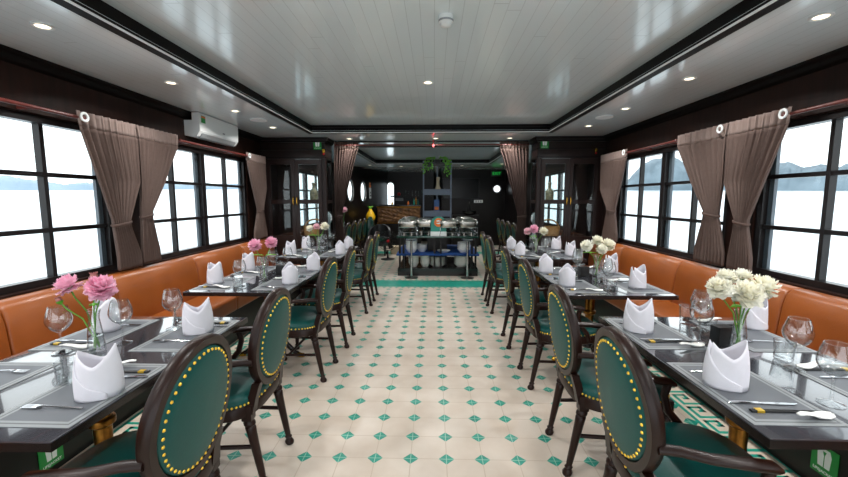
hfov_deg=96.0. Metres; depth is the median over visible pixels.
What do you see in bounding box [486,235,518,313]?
armchair
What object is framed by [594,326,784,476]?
armchair
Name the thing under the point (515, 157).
curtain
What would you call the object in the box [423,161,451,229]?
display shelf
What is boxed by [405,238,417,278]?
chrome stand
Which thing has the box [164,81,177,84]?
recessed light
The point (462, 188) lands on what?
television
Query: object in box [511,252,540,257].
placemat
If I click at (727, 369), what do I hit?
napkin
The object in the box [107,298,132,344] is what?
wine glass
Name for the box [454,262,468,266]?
soup bowl
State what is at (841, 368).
chopsticks
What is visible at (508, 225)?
armchair
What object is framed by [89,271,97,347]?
peony
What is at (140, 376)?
table knife
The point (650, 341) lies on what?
chopsticks
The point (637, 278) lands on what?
napkin
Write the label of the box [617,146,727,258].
window
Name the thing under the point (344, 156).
curtain
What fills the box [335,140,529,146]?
curtain rod
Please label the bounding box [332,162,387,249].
wall
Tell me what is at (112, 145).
curtain
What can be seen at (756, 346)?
placemat
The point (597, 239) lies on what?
peony
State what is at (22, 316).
cushion
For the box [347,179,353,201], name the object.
window
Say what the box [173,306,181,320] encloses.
tumbler
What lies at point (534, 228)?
peony
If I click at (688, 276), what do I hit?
cushion
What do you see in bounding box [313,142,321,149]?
sign
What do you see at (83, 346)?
soup spoon
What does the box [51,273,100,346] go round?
peony
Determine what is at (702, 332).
tumbler
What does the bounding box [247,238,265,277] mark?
peony
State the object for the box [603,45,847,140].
trim
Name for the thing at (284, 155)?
tall cabinet
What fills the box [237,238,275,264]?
cushion
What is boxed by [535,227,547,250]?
peony
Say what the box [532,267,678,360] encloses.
dining table
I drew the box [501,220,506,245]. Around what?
armchair
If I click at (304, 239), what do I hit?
napkin
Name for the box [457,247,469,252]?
soup bowl
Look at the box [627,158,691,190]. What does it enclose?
island
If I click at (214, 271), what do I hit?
napkin
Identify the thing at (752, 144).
curtain
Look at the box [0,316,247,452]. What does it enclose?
dining table
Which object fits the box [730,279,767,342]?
peony
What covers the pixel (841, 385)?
placemat
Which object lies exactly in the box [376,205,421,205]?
countertop
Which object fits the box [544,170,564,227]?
window
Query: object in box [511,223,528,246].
armchair
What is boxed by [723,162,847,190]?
island
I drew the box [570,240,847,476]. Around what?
bench
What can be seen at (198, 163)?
window
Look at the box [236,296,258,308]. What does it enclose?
seat cushion
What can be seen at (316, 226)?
peony
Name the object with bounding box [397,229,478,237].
island countertop
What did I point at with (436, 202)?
picture book
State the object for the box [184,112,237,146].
air conditioner
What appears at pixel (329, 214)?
jar
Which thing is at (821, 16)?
recessed light
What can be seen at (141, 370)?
chopsticks
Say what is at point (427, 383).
floor
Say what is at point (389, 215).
bar counter
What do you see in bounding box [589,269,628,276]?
placemat
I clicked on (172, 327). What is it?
wine glass
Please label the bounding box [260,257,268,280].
flower vase
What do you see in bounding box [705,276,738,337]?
peony
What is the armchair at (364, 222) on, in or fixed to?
on the floor
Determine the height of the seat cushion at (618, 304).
0.150 m
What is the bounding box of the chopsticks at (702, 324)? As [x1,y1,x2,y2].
[702,324,737,325]
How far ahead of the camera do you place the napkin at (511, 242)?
5.22 m
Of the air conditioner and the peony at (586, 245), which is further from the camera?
the air conditioner
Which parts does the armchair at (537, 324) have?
leg, nail trim, frame, leg, post, armrest, seat rail, seat, armrest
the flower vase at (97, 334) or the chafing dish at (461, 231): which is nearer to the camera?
the flower vase at (97, 334)
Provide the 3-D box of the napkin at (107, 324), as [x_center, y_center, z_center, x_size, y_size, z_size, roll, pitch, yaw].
[-1.690,0.394,2.026,0.143,0.180,0.109,2,6,18]
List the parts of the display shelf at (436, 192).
post, post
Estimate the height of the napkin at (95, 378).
0.180 m
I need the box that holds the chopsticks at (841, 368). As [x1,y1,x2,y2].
[796,367,847,370]
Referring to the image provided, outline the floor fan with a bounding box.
[379,230,397,259]
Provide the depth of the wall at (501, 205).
11.66 m
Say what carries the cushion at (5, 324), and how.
on the bench at (22, 328)
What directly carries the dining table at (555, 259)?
on the floor
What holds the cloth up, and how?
on the buffet table at (434, 243)
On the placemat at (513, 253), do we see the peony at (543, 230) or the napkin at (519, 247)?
the napkin at (519, 247)
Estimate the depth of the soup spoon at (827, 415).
1.21 m
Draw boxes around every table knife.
[55,339,99,341]
[124,375,147,377]
[639,338,684,339]
[728,400,797,404]
[819,376,847,377]
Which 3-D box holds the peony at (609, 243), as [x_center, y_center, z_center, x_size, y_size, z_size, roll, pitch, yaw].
[1.625,0.158,3.397,0.140,0.336,0.126,-3,7,-29]
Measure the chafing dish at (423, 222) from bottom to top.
0.312 m
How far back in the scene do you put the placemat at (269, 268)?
3.71 m
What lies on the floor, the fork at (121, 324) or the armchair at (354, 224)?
the armchair at (354, 224)
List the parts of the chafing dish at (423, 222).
lid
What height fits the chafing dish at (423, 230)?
0.312 m
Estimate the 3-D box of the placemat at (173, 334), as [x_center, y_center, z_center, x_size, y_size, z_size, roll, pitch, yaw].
[-1.206,0.493,1.969,0.290,0.002,0.452,0,6,1]
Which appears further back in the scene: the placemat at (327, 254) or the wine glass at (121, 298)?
the placemat at (327, 254)
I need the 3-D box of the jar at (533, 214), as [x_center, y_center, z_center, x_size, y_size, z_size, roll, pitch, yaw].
[1.708,-0.216,5.846,0.150,0.385,0.150,0,6,1]
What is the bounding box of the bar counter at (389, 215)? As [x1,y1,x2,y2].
[376,205,421,244]
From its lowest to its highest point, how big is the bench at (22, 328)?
0.868 m
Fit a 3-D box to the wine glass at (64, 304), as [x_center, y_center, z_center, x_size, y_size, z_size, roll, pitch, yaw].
[-1.647,0.411,1.726,0.098,0.212,0.098,0,6,3]
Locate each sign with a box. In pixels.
[38,445,63,469]
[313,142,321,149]
[491,169,501,175]
[541,141,548,147]
[810,450,839,476]
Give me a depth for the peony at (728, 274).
1.74 m
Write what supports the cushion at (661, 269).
on the bench at (828, 314)
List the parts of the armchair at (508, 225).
frame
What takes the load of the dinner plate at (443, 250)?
on the cloth
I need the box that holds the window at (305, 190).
[299,170,318,227]
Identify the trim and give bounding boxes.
[64,0,776,132]
[335,140,528,142]
[357,147,501,163]
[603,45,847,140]
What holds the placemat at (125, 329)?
on the dining table at (12, 439)
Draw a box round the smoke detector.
[438,12,453,27]
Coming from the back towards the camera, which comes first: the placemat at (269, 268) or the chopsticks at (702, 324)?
the placemat at (269, 268)
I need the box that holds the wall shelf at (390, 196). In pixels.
[390,196,430,196]
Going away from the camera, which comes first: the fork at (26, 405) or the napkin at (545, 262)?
the fork at (26, 405)
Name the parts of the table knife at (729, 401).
handle, blade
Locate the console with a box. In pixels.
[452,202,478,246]
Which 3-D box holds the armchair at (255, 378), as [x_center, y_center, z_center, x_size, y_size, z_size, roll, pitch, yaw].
[-1.028,0.748,2.047,0.578,0.980,0.582,0,6,0]
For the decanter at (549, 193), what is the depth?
5.67 m
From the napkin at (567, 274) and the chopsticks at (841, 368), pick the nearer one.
the chopsticks at (841, 368)
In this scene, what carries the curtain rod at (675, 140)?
attached to the wall at (830, 84)
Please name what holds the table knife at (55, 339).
on the placemat at (125, 329)
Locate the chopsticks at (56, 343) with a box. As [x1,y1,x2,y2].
[50,342,96,344]
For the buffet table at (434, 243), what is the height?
0.750 m
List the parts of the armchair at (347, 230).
frame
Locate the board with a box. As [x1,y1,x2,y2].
[431,216,445,231]
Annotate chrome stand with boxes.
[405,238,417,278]
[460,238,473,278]
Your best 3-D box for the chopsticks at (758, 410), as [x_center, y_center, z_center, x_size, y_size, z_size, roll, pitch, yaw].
[1.182,0.563,1.248,0.225,0.008,0.019,0,6,2]
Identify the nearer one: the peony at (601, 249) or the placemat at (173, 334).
the placemat at (173, 334)
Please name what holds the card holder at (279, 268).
on the dining table at (253, 283)
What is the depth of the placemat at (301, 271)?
3.65 m
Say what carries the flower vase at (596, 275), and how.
on the dining table at (620, 294)
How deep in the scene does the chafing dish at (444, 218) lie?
7.56 m
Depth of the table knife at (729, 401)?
1.30 m
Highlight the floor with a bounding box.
[58,241,799,476]
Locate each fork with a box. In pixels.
[0,369,28,372]
[20,404,82,408]
[121,324,141,325]
[152,339,189,341]
[741,340,782,341]
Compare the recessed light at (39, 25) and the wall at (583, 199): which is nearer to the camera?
the recessed light at (39, 25)
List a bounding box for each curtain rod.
[0,97,86,119]
[178,139,247,156]
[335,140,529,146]
[625,139,677,153]
[781,98,847,115]
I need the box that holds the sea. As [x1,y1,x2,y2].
[0,189,847,285]
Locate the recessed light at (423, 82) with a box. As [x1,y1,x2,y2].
[422,81,433,84]
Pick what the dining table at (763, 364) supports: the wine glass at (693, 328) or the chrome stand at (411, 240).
the wine glass at (693, 328)
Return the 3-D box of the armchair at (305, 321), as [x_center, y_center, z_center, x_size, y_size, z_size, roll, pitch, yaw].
[-1.019,0.630,3.170,0.578,0.980,0.582,0,6,3]
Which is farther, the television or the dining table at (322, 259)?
the television
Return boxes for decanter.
[310,183,317,199]
[545,182,553,199]
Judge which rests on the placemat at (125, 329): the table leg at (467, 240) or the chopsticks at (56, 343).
the chopsticks at (56, 343)
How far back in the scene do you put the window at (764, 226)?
2.50 m
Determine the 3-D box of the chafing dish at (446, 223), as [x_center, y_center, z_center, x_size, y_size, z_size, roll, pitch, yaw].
[0.469,-0.212,7.220,0.361,0.312,0.288,0,6,0]
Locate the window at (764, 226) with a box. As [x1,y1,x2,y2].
[752,109,847,294]
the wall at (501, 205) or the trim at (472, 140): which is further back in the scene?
the wall at (501, 205)
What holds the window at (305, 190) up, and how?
in the wall at (17, 83)
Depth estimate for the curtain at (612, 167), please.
5.01 m
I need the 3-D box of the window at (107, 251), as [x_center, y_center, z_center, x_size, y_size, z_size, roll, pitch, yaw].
[-2.547,-0.195,2.053,0.070,1.105,2.010,0,6,1]
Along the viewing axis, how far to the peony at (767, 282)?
1.67 m
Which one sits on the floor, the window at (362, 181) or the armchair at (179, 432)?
the armchair at (179, 432)
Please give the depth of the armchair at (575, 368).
1.98 m
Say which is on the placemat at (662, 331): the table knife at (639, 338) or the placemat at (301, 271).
the table knife at (639, 338)
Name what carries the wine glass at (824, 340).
on the dining table at (763, 364)
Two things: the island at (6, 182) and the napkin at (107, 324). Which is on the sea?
the island at (6, 182)
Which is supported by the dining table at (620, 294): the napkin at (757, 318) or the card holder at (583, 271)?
the card holder at (583, 271)
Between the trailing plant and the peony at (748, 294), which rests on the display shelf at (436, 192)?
the trailing plant
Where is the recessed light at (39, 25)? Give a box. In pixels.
[29,22,54,30]
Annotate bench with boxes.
[0,238,299,476]
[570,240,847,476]
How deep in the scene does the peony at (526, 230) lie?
4.87 m
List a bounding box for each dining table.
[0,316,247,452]
[183,265,322,356]
[275,246,359,264]
[501,246,586,287]
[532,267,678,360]
[598,317,847,451]
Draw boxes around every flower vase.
[85,308,106,352]
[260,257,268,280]
[435,177,440,188]
[592,255,600,276]
[728,308,748,346]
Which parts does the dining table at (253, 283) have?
leg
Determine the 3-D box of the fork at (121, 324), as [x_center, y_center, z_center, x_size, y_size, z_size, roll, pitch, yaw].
[-1.657,0.473,2.092,0.205,0.010,0.022,0,6,-1]
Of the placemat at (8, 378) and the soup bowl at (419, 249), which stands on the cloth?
the soup bowl at (419, 249)
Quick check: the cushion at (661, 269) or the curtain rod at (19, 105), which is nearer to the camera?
the curtain rod at (19, 105)
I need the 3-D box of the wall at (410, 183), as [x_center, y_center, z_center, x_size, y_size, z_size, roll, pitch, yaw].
[0.378,-1.033,12.431,3.423,2.360,0.902,4,7,33]
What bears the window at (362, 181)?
in the wall at (356, 210)
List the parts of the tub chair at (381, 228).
seat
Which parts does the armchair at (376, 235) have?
seat, leg, frame, leg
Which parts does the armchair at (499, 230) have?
frame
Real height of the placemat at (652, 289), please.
0.002 m
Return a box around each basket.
[303,218,318,234]
[544,219,559,235]
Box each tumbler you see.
[52,363,59,384]
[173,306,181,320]
[232,277,242,288]
[606,279,617,291]
[679,304,694,321]
[699,317,717,334]
[773,337,796,360]
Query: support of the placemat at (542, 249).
on the dining table at (555, 259)
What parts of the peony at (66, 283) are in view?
stem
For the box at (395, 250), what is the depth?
9.94 m
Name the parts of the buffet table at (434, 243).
post, post, post, post, post, post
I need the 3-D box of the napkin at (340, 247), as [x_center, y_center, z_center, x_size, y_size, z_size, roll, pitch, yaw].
[-1.048,0.110,4.791,0.127,0.170,0.143,-3,7,-24]
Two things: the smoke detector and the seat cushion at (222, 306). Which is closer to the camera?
the smoke detector
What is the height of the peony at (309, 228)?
0.337 m
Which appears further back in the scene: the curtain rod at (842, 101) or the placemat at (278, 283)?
the placemat at (278, 283)
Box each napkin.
[72,343,124,402]
[92,297,120,332]
[182,297,213,335]
[207,262,223,283]
[241,252,254,270]
[282,262,297,284]
[285,240,296,254]
[302,236,310,248]
[306,252,319,270]
[335,240,345,254]
[344,236,352,248]
[507,236,515,248]
[515,241,524,255]
[539,253,552,272]
[551,236,560,248]
[558,263,575,286]
[565,240,575,255]
[603,253,617,272]
[623,298,653,333]
[628,264,646,288]
[702,340,749,392]
[741,299,767,329]
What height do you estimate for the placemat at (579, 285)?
0.002 m
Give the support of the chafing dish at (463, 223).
on the island countertop
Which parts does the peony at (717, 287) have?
stem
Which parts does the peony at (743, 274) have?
stem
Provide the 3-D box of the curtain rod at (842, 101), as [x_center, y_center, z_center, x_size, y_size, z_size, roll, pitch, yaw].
[2.430,-0.735,1.710,0.130,0.036,1.716,0,6,1]
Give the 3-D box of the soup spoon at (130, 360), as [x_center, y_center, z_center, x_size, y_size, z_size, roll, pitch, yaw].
[-1.268,0.520,1.581,0.136,0.026,0.044,-1,6,-12]
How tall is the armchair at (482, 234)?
0.980 m
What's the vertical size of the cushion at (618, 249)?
0.448 m
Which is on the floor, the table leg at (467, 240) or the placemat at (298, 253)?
the table leg at (467, 240)
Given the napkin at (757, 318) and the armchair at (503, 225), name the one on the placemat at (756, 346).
the napkin at (757, 318)
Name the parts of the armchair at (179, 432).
armrest, seat, frame, nail trim, seat rail, leg, post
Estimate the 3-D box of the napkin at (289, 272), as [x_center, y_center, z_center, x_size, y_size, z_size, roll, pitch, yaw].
[-1.103,0.282,3.143,0.127,0.170,0.143,-2,6,-22]
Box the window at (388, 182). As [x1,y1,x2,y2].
[387,182,394,204]
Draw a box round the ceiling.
[0,0,847,171]
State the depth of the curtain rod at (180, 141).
4.09 m
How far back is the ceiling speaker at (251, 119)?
4.27 m
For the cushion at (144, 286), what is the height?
0.448 m
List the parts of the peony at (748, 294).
stem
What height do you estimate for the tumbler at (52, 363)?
0.085 m
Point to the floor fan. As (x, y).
(387, 240)
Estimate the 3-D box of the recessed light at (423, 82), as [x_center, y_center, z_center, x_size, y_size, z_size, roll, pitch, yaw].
[0.033,-1.310,3.211,0.096,0.007,0.096,0,6,1]
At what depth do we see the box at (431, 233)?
7.12 m
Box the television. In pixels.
[443,178,478,198]
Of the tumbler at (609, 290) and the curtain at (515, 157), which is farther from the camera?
the curtain at (515, 157)
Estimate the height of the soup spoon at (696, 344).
0.026 m
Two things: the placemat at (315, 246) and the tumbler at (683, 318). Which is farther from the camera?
the placemat at (315, 246)
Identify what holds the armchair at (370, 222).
on the floor
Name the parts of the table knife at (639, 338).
handle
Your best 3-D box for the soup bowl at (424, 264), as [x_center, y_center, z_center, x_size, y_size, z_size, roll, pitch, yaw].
[0.020,0.492,7.363,0.190,0.100,0.190,0,6,1]
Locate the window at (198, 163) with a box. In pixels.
[154,145,248,258]
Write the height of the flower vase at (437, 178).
0.250 m
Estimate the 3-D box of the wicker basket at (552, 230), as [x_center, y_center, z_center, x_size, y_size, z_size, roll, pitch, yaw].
[1.876,-0.157,5.768,0.330,0.282,0.198,0,6,1]
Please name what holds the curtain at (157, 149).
hanging from the curtain rod at (180, 141)
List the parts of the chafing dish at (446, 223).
lid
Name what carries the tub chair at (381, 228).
on the floor
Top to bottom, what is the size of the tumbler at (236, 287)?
0.085 m
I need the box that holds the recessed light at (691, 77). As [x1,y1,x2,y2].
[682,76,696,80]
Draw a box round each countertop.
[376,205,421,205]
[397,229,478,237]
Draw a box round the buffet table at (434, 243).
[397,229,478,275]
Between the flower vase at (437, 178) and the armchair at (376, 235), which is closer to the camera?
the armchair at (376, 235)
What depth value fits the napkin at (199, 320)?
1.95 m
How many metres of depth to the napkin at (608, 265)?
3.59 m
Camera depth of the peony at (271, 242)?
3.24 m
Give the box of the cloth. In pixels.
[396,245,478,255]
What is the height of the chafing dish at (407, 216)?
0.312 m
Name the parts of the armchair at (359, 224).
frame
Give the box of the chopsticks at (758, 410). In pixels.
[749,408,819,412]
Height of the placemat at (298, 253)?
0.002 m
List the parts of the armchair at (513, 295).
leg, frame, leg, post, seat rail, seat, armrest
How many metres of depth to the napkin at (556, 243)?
5.24 m
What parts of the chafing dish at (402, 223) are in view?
lid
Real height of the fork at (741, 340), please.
0.010 m
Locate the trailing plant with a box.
[422,156,451,176]
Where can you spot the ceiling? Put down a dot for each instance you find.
(323, 62)
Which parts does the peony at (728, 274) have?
stem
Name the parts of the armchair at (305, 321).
armrest, armrest, seat, seat rail, post, leg, frame, nail trim, leg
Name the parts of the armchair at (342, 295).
leg, seat, armrest, seat rail, leg, post, frame, leg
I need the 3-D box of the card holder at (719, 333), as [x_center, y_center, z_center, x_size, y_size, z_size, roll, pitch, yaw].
[1.432,0.463,1.836,0.085,0.090,0.050,-1,6,-10]
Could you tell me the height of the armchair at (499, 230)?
0.980 m
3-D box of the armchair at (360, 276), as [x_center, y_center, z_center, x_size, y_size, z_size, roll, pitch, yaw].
[-0.952,0.443,4.960,0.577,0.980,0.582,0,6,1]
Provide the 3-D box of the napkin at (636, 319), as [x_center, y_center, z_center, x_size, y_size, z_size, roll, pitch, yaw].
[1.131,0.396,2.010,0.143,0.180,0.109,3,7,25]
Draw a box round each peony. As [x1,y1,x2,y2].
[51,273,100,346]
[54,296,98,345]
[82,274,118,346]
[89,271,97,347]
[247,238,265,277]
[263,237,276,275]
[306,225,319,249]
[313,223,319,248]
[319,222,328,242]
[524,228,536,250]
[530,225,538,251]
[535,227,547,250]
[580,239,597,273]
[591,235,603,261]
[595,238,615,272]
[596,244,607,267]
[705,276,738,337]
[715,268,740,341]
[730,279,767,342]
[733,267,753,342]
[735,274,782,343]
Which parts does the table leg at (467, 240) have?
plate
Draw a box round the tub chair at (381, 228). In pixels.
[368,224,390,255]
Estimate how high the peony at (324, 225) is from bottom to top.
0.375 m
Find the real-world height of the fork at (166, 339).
0.010 m
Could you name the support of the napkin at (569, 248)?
on the placemat at (553, 254)
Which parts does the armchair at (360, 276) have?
armrest, seat, seat rail, leg, post, frame, leg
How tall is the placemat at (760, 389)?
0.002 m
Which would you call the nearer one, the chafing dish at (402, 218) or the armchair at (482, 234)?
the armchair at (482, 234)
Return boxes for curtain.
[76,110,142,270]
[136,125,177,263]
[246,152,267,238]
[334,142,357,285]
[500,141,528,285]
[600,149,627,241]
[677,123,727,266]
[723,106,791,271]
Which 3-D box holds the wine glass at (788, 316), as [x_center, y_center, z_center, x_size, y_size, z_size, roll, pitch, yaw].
[1.515,0.429,1.552,0.098,0.212,0.098,0,6,3]
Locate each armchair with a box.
[21,333,231,476]
[220,287,293,476]
[285,256,338,382]
[293,246,355,349]
[334,223,350,245]
[335,221,356,245]
[336,235,372,313]
[338,231,378,300]
[354,219,361,259]
[355,218,366,253]
[366,216,373,239]
[480,231,519,301]
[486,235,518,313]
[497,218,503,259]
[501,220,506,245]
[501,246,549,348]
[506,221,527,260]
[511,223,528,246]
[517,258,596,389]
[545,284,673,476]
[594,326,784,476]
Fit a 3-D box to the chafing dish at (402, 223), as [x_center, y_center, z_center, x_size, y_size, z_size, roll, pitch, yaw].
[-0.311,-0.214,7.240,0.361,0.312,0.288,0,6,0]
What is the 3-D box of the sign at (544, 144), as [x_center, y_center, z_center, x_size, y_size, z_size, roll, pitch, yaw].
[1.721,-1.357,5.442,0.115,0.145,0.006,0,6,1]
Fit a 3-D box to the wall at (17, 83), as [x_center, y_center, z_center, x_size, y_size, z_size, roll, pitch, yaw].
[-2.506,-0.145,3.420,0.150,2.470,11.900,0,6,1]
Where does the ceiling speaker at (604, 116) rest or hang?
attached to the ceiling
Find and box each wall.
[0,60,328,299]
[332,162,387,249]
[387,169,488,244]
[488,161,536,244]
[529,136,605,287]
[544,62,847,298]
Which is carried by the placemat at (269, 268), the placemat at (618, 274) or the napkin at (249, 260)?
the napkin at (249, 260)
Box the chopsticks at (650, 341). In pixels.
[645,340,692,342]
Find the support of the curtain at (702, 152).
hanging from the curtain rod at (675, 140)
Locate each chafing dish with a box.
[398,219,416,235]
[399,218,417,233]
[402,216,418,230]
[416,218,431,234]
[417,218,432,232]
[440,219,458,235]
[444,218,456,233]
[457,218,475,234]
[458,219,477,235]
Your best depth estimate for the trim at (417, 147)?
8.88 m
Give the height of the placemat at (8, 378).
0.002 m
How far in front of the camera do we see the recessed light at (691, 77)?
2.80 m
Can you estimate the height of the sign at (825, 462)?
0.150 m
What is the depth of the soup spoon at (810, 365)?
1.58 m
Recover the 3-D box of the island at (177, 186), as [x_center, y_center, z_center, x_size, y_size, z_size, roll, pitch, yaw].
[-954.503,-221.486,1637.482,512.760,35.682,429.577,0,6,1]
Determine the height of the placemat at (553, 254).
0.002 m
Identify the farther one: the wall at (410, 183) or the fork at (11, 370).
the wall at (410, 183)
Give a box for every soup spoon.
[59,343,92,348]
[122,359,136,363]
[679,342,704,346]
[697,317,721,321]
[796,360,827,368]
[796,411,835,419]
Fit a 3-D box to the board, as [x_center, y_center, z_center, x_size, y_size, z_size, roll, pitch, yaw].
[0.272,-0.274,7.162,0.290,0.285,0.057,0,6,1]
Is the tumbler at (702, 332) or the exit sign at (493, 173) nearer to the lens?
the tumbler at (702, 332)
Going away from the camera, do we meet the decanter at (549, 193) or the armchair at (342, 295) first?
the armchair at (342, 295)
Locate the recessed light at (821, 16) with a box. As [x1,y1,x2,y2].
[807,12,835,21]
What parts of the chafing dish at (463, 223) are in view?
lid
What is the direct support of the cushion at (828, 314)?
on the bench at (828, 314)
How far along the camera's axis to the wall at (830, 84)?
2.98 m
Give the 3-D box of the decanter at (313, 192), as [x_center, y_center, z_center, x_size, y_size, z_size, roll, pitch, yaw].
[-1.673,-0.705,5.804,0.124,0.285,0.124,0,6,1]
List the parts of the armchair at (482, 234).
frame, leg, leg, seat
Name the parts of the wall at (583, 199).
door, cornice, door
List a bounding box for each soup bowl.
[406,247,416,252]
[417,247,426,251]
[420,261,429,266]
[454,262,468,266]
[457,241,469,244]
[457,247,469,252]
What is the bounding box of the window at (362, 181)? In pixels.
[360,181,366,202]
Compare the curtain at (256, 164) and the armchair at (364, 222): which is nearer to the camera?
the curtain at (256, 164)
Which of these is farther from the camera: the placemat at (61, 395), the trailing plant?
the trailing plant
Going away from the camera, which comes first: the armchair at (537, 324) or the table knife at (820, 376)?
the table knife at (820, 376)
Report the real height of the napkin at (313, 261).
0.170 m
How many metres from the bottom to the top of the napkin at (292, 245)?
0.180 m
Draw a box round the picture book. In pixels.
[434,200,438,210]
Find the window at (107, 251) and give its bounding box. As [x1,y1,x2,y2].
[0,108,117,295]
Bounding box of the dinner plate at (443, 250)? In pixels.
[437,249,449,252]
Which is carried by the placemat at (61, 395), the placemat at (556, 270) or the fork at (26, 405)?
the fork at (26, 405)
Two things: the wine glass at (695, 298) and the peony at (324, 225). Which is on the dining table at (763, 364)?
the wine glass at (695, 298)
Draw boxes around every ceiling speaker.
[250,118,266,121]
[595,115,613,119]
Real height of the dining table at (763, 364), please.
0.748 m
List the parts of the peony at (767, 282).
stem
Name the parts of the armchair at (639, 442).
post, leg, nail trim, seat rail, frame, post, armrest, seat, armrest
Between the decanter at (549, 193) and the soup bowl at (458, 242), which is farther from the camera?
the soup bowl at (458, 242)
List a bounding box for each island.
[0,176,92,189]
[163,183,237,189]
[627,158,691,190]
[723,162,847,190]
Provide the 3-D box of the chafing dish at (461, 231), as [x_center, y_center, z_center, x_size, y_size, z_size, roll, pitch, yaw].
[0.837,-0.246,7.538,0.361,0.312,0.288,0,6,1]
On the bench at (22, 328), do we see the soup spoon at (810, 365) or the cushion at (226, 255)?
the cushion at (226, 255)
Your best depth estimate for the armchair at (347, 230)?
7.39 m
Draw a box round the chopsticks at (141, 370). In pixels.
[124,369,150,372]
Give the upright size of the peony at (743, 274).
0.361 m
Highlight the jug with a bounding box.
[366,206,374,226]
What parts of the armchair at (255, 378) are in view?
armrest, armrest, seat, seat rail, nail trim, leg, post, frame, nail trim, post, leg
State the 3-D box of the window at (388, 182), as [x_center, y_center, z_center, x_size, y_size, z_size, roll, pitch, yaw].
[-1.130,-1.530,12.924,0.270,0.765,0.048,0,6,1]
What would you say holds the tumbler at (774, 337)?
on the dining table at (763, 364)
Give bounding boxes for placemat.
[0,362,61,389]
[0,363,166,428]
[28,319,157,350]
[128,320,239,351]
[190,278,252,289]
[230,266,275,274]
[252,278,306,289]
[279,252,311,256]
[296,266,321,274]
[297,246,325,249]
[319,252,344,256]
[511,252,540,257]
[533,268,576,276]
[536,247,563,250]
[549,253,581,257]
[550,280,606,292]
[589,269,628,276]
[604,318,706,349]
[605,280,671,293]
[667,362,847,426]
[689,320,818,352]
[780,364,847,396]
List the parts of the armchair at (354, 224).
frame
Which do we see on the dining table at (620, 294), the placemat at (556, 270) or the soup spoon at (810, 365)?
the placemat at (556, 270)
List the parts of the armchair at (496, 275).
leg, frame, leg, post, seat rail, seat, armrest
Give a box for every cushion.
[0,279,120,355]
[0,313,11,359]
[108,257,199,315]
[150,296,236,316]
[185,245,243,284]
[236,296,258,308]
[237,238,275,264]
[588,240,630,266]
[605,300,669,310]
[618,247,688,301]
[633,302,704,316]
[672,261,802,334]
[777,289,847,362]
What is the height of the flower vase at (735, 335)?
0.195 m
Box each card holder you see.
[276,265,284,274]
[578,266,589,276]
[709,324,734,345]
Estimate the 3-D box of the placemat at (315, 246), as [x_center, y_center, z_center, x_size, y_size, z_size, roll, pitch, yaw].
[-1.586,0.137,5.377,0.290,0.002,0.452,0,6,1]
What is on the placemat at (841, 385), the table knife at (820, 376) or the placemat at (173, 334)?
the table knife at (820, 376)
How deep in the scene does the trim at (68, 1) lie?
2.46 m
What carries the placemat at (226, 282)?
on the dining table at (253, 283)
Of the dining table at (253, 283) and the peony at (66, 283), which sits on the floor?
the dining table at (253, 283)
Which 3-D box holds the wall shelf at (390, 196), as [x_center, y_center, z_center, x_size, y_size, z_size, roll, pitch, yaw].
[-0.439,-1.412,12.783,1.350,0.040,0.250,0,6,1]
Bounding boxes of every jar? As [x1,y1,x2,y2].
[328,212,331,236]
[531,212,534,236]
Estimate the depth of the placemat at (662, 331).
1.93 m
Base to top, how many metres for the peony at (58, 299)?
0.255 m
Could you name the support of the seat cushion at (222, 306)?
on the bench at (22, 328)
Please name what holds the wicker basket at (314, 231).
on the tall cabinet
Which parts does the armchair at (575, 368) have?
leg, nail trim, frame, leg, post, armrest, seat rail, seat, armrest, nail trim, leg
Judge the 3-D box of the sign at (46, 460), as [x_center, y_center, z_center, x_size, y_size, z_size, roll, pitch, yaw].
[-1.968,1.138,2.017,0.006,0.135,0.125,0,6,1]
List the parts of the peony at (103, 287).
stem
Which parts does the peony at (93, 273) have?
stem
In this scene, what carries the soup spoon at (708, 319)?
on the placemat at (756, 346)
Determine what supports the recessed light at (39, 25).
in the ceiling
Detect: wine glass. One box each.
[43,304,72,353]
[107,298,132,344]
[161,288,182,329]
[256,256,268,281]
[600,258,612,284]
[689,298,714,343]
[690,289,712,330]
[782,316,814,371]
[815,340,846,408]
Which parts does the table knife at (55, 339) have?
handle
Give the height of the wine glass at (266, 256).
0.212 m
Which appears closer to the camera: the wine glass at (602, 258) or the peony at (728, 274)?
the peony at (728, 274)
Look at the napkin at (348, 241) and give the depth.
5.29 m
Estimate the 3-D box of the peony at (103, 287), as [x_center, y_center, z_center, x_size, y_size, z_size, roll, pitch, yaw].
[-1.453,0.330,1.728,0.127,0.341,0.128,-5,8,-38]
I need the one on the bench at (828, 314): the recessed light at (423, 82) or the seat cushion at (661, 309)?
the seat cushion at (661, 309)
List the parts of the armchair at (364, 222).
frame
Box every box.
[391,245,401,253]
[430,232,446,235]
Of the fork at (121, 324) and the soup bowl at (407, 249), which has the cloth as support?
the soup bowl at (407, 249)
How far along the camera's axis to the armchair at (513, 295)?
3.66 m

